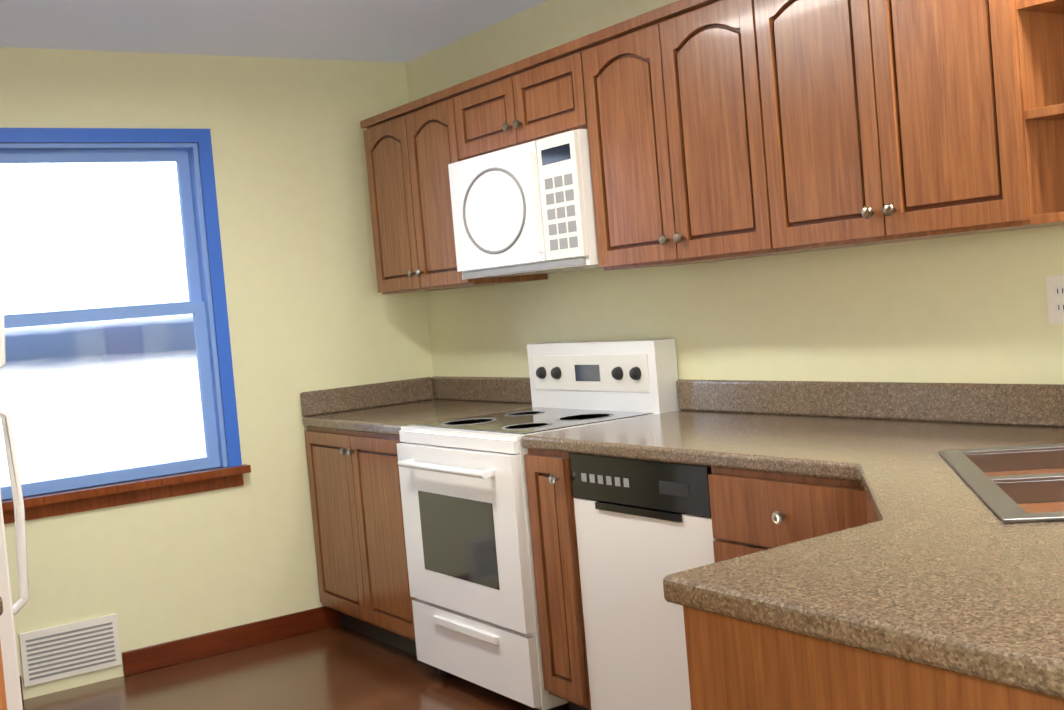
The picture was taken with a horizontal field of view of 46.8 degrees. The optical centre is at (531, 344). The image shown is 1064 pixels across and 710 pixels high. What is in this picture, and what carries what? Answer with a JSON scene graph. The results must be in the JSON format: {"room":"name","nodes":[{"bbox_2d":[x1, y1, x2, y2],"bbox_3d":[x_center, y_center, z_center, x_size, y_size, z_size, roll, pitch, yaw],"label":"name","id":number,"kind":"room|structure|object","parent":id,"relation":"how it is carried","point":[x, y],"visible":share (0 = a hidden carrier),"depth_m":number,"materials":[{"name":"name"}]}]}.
{"room":"kitchen","nodes":[
{"label":"kitchen","id":0,"kind":"room"},
{"bbox_2d":[0,47,433,699],"bbox_3d":[-1.764,0.087,4.821,3.050,2.450,0.120,-6,3,-34],"label":"wall","id":1,"kind":"structure","parent":0,"point":[310,307],"depth_m":5.14,"materials":[{"name":"paint"}]},
{"bbox_2d":[20,675,23,700],"bbox_3d":[-2.401,1.344,4.293,1.177,0.095,0.013,-6,3,-34],"label":"baseboard","id":2,"kind":"structure","parent":1,"relation":"attached to","point":[20,675],"depth_m":4.61,"materials":[{"name":"brown wood"}]},
{"bbox_2d":[19,614,120,686],"bbox_3d":[-1.767,1.171,4.717,0.360,0.200,0.014,-6,3,-34],"label":"air vent","id":3,"kind":"object","parent":1,"relation":"in","point":[67,650],"visible":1,"depth_m":4.71,"materials":[{"name":"white plastic"}]},
{"bbox_2d":[0,128,250,523],"bbox_3d":[-1.715,-0.100,4.820,1.085,1.475,0.179,-6,3,-34],"label":"window","id":4,"kind":"structure","parent":1,"relation":"in","point":[69,145],"depth_m":4.95,"materials":[{"name":"blue"}]},
{"bbox_2d":[122,606,340,675],"bbox_3d":[-0.985,1.187,5.239,1.497,0.095,0.013,-6,3,-34],"label":"baseboard","id":5,"kind":"structure","parent":1,"relation":"attached to","point":[157,656],"depth_m":5.05,"materials":[{"name":"brown wood"}]},
{"bbox_2d":[300,377,435,415],"bbox_3d":[-0.717,0.229,5.412,0.642,0.105,0.020,-6,3,-34],"label":"backsplash","id":6,"kind":"structure","parent":1,"relation":"attached to","point":[314,403],"depth_m":5.39,"materials":[{"name":"brown stone"}]},
{"bbox_2d":[0,0,547,62],"bbox_3d":[0.522,-1.249,1.177,3.290,0.100,8.760,-6,3,-34],"label":"ceiling","id":7,"kind":"structure","parent":0,"point":[401,31],"depth_m":4.63,"materials":[{"name":"paint"}]},
{"bbox_2d":[22,625,568,709],"bbox_3d":[0.655,1.292,1.399,3.290,0.100,9.060,-6,3,-34],"label":"floor","id":8,"kind":"structure","parent":0,"point":[339,667],"depth_m":4.57,"materials":[{"name":"brown wood"}]},
{"bbox_2d":[0,697,6,709],"bbox_3d":[-1.104,0.953,1.878,0.723,0.839,0.678,-6,3,-34],"label":"base cabinet","id":9,"kind":"object","parent":8,"relation":"on","point":[3,703],"depth_m":2.30,"materials":[{"name":"brown wood"}]},
{"bbox_2d":[0,597,5,696],"bbox_3d":[-1.397,0.521,2.251,0.729,0.040,1.620,-6,3,-34],"label":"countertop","id":10,"kind":"structure","parent":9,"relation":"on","point":[2,683],"depth_m":2.30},
{"bbox_2d":[0,287,29,709],"bbox_3d":[-1.966,0.489,3.357,0.956,1.795,0.776,-6,3,-34],"label":"refrigerator","id":11,"kind":"object","parent":8,"relation":"on","point":[10,665],"visible":1,"depth_m":3.29,"materials":[{"name":"white metal"}]},
{"bbox_2d":[303,424,416,655],"bbox_3d":[-0.414,0.751,5.067,0.657,0.879,0.914,-6,3,-34],"label":"base cabinet","id":12,"kind":"object","parent":8,"relation":"on","point":[363,576],"depth_m":4.90,"materials":[{"name":"brown wood"}]},
{"bbox_2d":[302,400,531,431],"bbox_3d":[-0.452,0.293,5.044,0.662,0.040,0.924,-6,3,-34],"label":"countertop","id":13,"kind":"structure","parent":12,"relation":"on","point":[389,417],"depth_m":4.96,"materials":[{"name":"brown stone"}]},
{"bbox_2d":[397,338,680,709],"bbox_3d":[0.012,0.600,4.321,0.747,1.165,0.775,-6,3,-34],"label":"range","id":14,"kind":"object","parent":8,"relation":"on","point":[466,520],"visible":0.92,"depth_m":4.16,"materials":[{"name":"white metal"}]},
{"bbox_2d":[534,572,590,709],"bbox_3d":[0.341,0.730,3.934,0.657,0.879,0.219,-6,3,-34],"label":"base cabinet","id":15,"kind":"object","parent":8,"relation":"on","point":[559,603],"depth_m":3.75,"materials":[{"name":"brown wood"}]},
{"bbox_2d":[569,453,716,709],"bbox_3d":[0.575,0.725,3.584,0.637,0.876,0.615,-6,3,-34],"label":"dishwasher","id":16,"kind":"object","parent":8,"relation":"on","point":[643,528],"visible":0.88,"depth_m":3.43,"materials":[{"name":"white plastic"}]},
{"bbox_2d":[667,508,1063,709],"bbox_3d":[0.616,0.772,1.695,0.467,0.921,0.640,-6,3,-34],"label":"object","id":17,"kind":"object","parent":8,"relation":"on","point":[888,544],"depth_m":1.67,"materials":[{"name":"brown stone"}]},
{"bbox_2d":[308,408,1063,707],"bbox_3d":[0.568,0.297,2.678,1.594,0.040,2.575,-6,3,-34],"label":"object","id":18,"kind":"structure","parent":17,"relation":"on","point":[1017,479],"depth_m":2.79,"materials":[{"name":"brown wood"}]},
{"bbox_2d":[688,412,1059,467],"bbox_3d":[0.893,0.695,3.073,0.689,0.921,0.559,-6,3,-34],"label":"countertop","id":19,"kind":"structure","parent":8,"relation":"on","point":[870,441],"depth_m":3.07,"materials":[{"name":"brown stone"}]},
{"bbox_2d":[406,0,1063,383],"bbox_3d":[1.943,-0.125,2.102,0.120,2.450,8.760,-6,3,-34],"label":"wall","id":20,"kind":"structure","parent":0,"point":[972,308],"depth_m":3.79,"materials":[{"name":"paint"}]},
{"bbox_2d":[360,88,547,294],"bbox_3d":[-0.328,-0.597,4.986,0.357,0.735,0.758,-6,3,-34],"label":"upper cabinet","id":21,"kind":"object","parent":20,"relation":"attached to","point":[408,147],"depth_m":4.88,"materials":[{"name":"brown wood"}]},
{"bbox_2d":[448,70,503,162],"bbox_3d":[-0.010,-0.835,4.471,0.357,0.277,0.454,-6,3,-34],"label":"upper cabinet","id":22,"kind":"object","parent":20,"relation":"attached to","point":[473,104],"depth_m":4.45,"materials":[{"name":"brown wood"}]},
{"bbox_2d":[496,41,579,148],"bbox_3d":[0.183,-0.840,4.181,0.357,0.277,0.455,-6,3,-34],"label":"upper cabinet","id":23,"kind":"object","parent":20,"relation":"attached to","point":[538,100],"depth_m":4.10,"materials":[{"name":"brown wood"}]},
{"bbox_2d":[448,129,598,279],"bbox_3d":[0.088,-0.476,4.321,0.427,0.430,0.798,-6,3,-34],"label":"over-the-range microwave","id":24,"kind":"object","parent":23,"relation":"attached to","point":[524,209],"visible":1,"depth_m":4.14,"materials":[{"name":"white plastic"}]},
{"bbox_2d":[572,0,751,270],"bbox_3d":[0.558,-0.622,3.656,0.357,0.735,0.823,-6,3,-34],"label":"upper cabinet","id":25,"kind":"object","parent":20,"relation":"attached to","point":[721,130],"depth_m":3.59,"materials":[{"name":"brown wood"}]},
{"bbox_2d":[432,376,1063,427],"bbox_3d":[0.739,0.165,3.821,0.020,0.105,4.284,-6,3,-34],"label":"backsplash","id":26,"kind":"structure","parent":20,"relation":"attached to","point":[981,401],"depth_m":3.57,"materials":[{"name":"brown stone"}]},
{"bbox_2d":[732,0,1063,257],"bbox_3d":[0.952,-0.633,3.064,0.357,0.735,0.815,-6,3,-34],"label":"upper cabinet","id":27,"kind":"object","parent":20,"relation":"attached to","point":[863,122],"depth_m":2.91,"materials":[{"name":"brown wood"}]},
{"bbox_2d":[1046,275,1063,323],"bbox_3d":[1.282,-0.109,2.977,0.007,0.118,0.075,-6,3,-34],"label":"electrical outlet","id":28,"kind":"object","parent":20,"relation":"attached to","point":[1055,291],"visible":1,"depth_m":2.99,"materials":[{"name":"white plastic"}]},
{"label":"outside","id":29,"kind":"structure","parent":0,"visible":0},
{"bbox_2d":[0,162,205,486],"bbox_3d":[-6.182,-0.616,12.694,32.000,16.000,0.100,-6,3,-34],"label":"window glass","id":30,"kind":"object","parent":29,"point":[129,291],"depth_m":13.54,"materials":[{"name":"glass"}]}
]}

